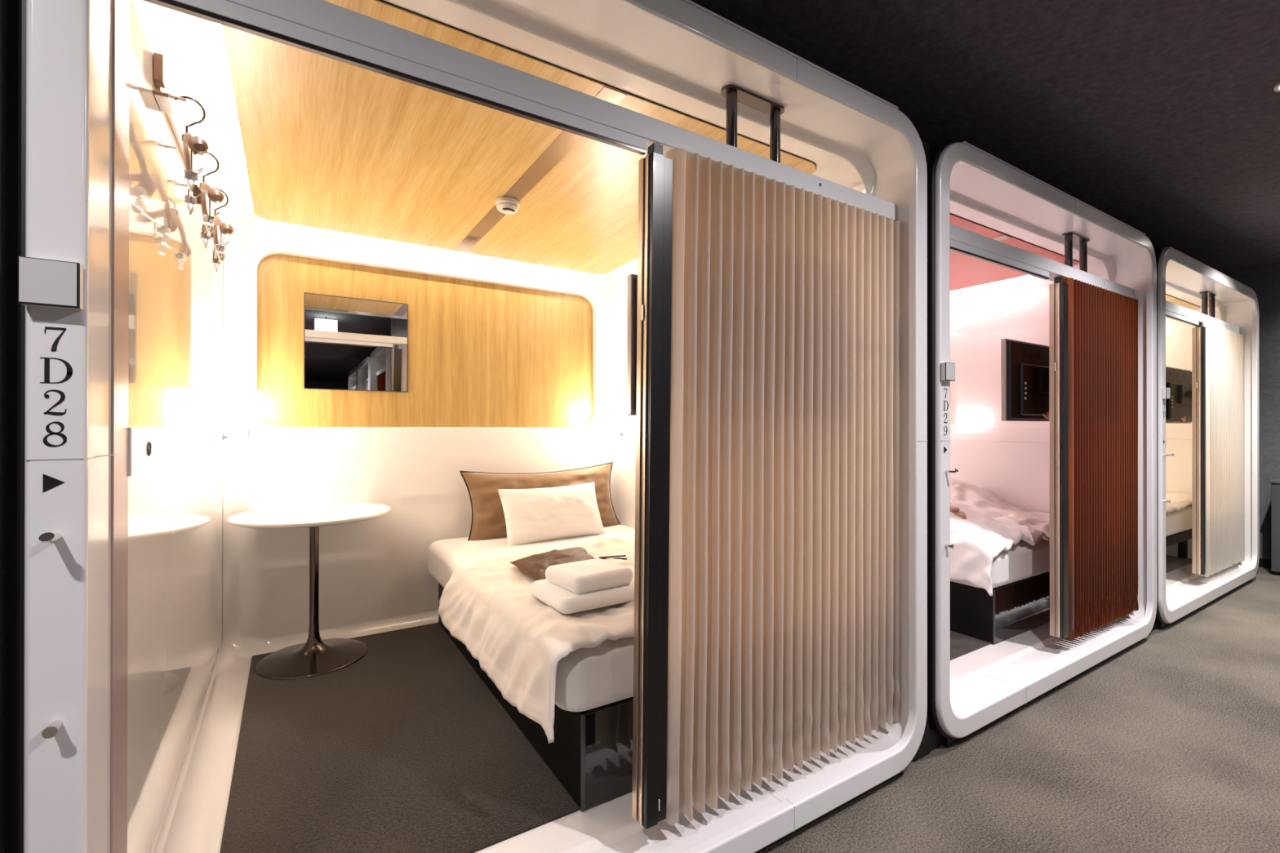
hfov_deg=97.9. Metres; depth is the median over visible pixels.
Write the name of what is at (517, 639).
duvet
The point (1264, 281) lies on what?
wall
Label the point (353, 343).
mirror
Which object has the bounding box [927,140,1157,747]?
capsule
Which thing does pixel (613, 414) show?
wall lamp
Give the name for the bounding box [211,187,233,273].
clothes hanger
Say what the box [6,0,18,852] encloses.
trim
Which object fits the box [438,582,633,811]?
bed base
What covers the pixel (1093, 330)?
screen door
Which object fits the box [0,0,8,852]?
wall
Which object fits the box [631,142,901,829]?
screen door
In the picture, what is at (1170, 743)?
floor
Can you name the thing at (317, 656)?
pedestal table
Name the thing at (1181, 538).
bed base
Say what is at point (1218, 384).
screen door
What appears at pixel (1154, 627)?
trim
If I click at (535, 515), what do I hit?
pillow
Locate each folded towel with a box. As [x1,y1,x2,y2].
[530,565,634,613]
[545,558,633,594]
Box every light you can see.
[216,22,252,210]
[279,222,587,273]
[611,258,637,271]
[951,275,1028,291]
[1273,82,1279,91]
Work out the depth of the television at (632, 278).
1.67 m
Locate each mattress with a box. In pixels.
[427,524,635,711]
[950,538,1049,588]
[1165,504,1191,536]
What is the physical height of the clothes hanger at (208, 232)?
0.256 m
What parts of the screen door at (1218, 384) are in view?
leading post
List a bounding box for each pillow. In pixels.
[459,462,620,540]
[497,482,605,546]
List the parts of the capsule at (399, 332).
rubber trim, panel, ceiling panel, door rail, hanger post, bracket plate, hanger post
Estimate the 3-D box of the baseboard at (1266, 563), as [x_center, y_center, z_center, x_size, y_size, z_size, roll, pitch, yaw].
[5.654,1.153,4.088,0.030,0.070,2.100,0,0,-32]
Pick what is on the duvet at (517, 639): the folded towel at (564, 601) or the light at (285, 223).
the folded towel at (564, 601)
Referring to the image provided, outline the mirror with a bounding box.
[303,292,408,392]
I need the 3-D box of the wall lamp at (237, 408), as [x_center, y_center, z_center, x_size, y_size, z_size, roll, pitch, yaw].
[-1.784,-0.078,2.493,0.148,0.162,0.120,0,0,-32]
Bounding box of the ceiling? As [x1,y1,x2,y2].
[690,0,1279,273]
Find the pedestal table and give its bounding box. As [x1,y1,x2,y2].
[226,502,391,679]
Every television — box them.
[626,274,637,415]
[1000,338,1048,421]
[1165,366,1191,423]
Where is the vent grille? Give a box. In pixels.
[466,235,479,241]
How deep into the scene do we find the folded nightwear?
3.09 m
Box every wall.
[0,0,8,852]
[1223,264,1279,559]
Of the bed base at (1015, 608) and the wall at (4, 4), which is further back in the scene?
the bed base at (1015, 608)
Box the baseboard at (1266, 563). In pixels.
[1257,558,1271,568]
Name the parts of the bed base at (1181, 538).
bed frame, leg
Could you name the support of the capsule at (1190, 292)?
on the floor
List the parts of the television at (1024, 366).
wall arm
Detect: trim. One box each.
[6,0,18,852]
[911,727,942,762]
[912,140,929,762]
[1152,621,1156,631]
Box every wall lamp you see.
[219,389,262,426]
[600,401,629,427]
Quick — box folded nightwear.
[950,506,966,519]
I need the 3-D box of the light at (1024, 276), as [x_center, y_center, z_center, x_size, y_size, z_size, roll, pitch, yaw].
[2.107,-0.953,4.051,0.006,0.003,1.410,0,0,-32]
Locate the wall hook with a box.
[222,430,249,440]
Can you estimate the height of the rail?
0.097 m
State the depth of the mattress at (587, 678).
1.60 m
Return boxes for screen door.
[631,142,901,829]
[1048,275,1138,641]
[1191,322,1244,577]
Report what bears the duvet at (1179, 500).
on the mattress at (1176, 522)
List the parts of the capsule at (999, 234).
rubber trim, ceiling panel, door rail, hanger post, bracket plate, hanger post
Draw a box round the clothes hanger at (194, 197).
[173,96,208,218]
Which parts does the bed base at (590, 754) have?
foot panel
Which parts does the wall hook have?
hook arm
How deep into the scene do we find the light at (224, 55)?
1.69 m
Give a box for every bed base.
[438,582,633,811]
[950,571,1049,644]
[1165,528,1191,558]
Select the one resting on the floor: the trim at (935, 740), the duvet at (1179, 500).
the trim at (935, 740)
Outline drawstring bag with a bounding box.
[509,546,626,580]
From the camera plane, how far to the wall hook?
2.49 m
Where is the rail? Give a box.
[153,52,208,215]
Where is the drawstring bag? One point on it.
(535, 566)
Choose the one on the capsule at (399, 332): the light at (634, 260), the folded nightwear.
the light at (634, 260)
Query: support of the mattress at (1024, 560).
on the bed base at (1015, 608)
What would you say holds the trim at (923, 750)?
attached to the capsule at (399, 332)
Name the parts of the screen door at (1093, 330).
leading post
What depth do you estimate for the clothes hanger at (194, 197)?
1.28 m
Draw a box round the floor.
[759,566,1279,852]
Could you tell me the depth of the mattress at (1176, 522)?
4.17 m
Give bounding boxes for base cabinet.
[1269,479,1279,575]
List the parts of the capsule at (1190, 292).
rubber trim, ceiling panel, door rail, hanger post, bracket plate, hanger post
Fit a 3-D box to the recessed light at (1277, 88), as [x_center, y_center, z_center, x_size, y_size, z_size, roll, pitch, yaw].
[2.581,-1.355,2.193,0.112,0.009,0.112,0,0,-32]
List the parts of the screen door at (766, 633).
latch plate, leading post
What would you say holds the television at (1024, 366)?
attached to the capsule at (999, 234)
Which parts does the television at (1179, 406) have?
wall arm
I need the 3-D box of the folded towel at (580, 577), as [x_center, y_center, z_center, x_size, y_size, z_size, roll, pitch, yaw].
[-0.166,0.483,1.820,0.228,0.061,0.214,0,0,-38]
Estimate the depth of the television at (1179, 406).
4.18 m
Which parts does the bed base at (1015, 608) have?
panel, foot panel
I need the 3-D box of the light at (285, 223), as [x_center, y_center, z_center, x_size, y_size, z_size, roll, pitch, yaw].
[-1.006,-0.958,3.042,1.629,0.003,0.006,0,0,-32]
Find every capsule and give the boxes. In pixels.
[15,0,927,852]
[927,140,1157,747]
[1154,246,1259,629]
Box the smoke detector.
[494,196,519,213]
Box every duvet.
[437,536,635,743]
[950,477,1049,596]
[1165,492,1191,512]
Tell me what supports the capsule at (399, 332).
on the floor
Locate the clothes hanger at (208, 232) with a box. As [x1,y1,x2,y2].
[193,151,224,250]
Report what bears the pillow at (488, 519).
on the mattress at (587, 678)
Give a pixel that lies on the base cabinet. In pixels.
(1275, 484)

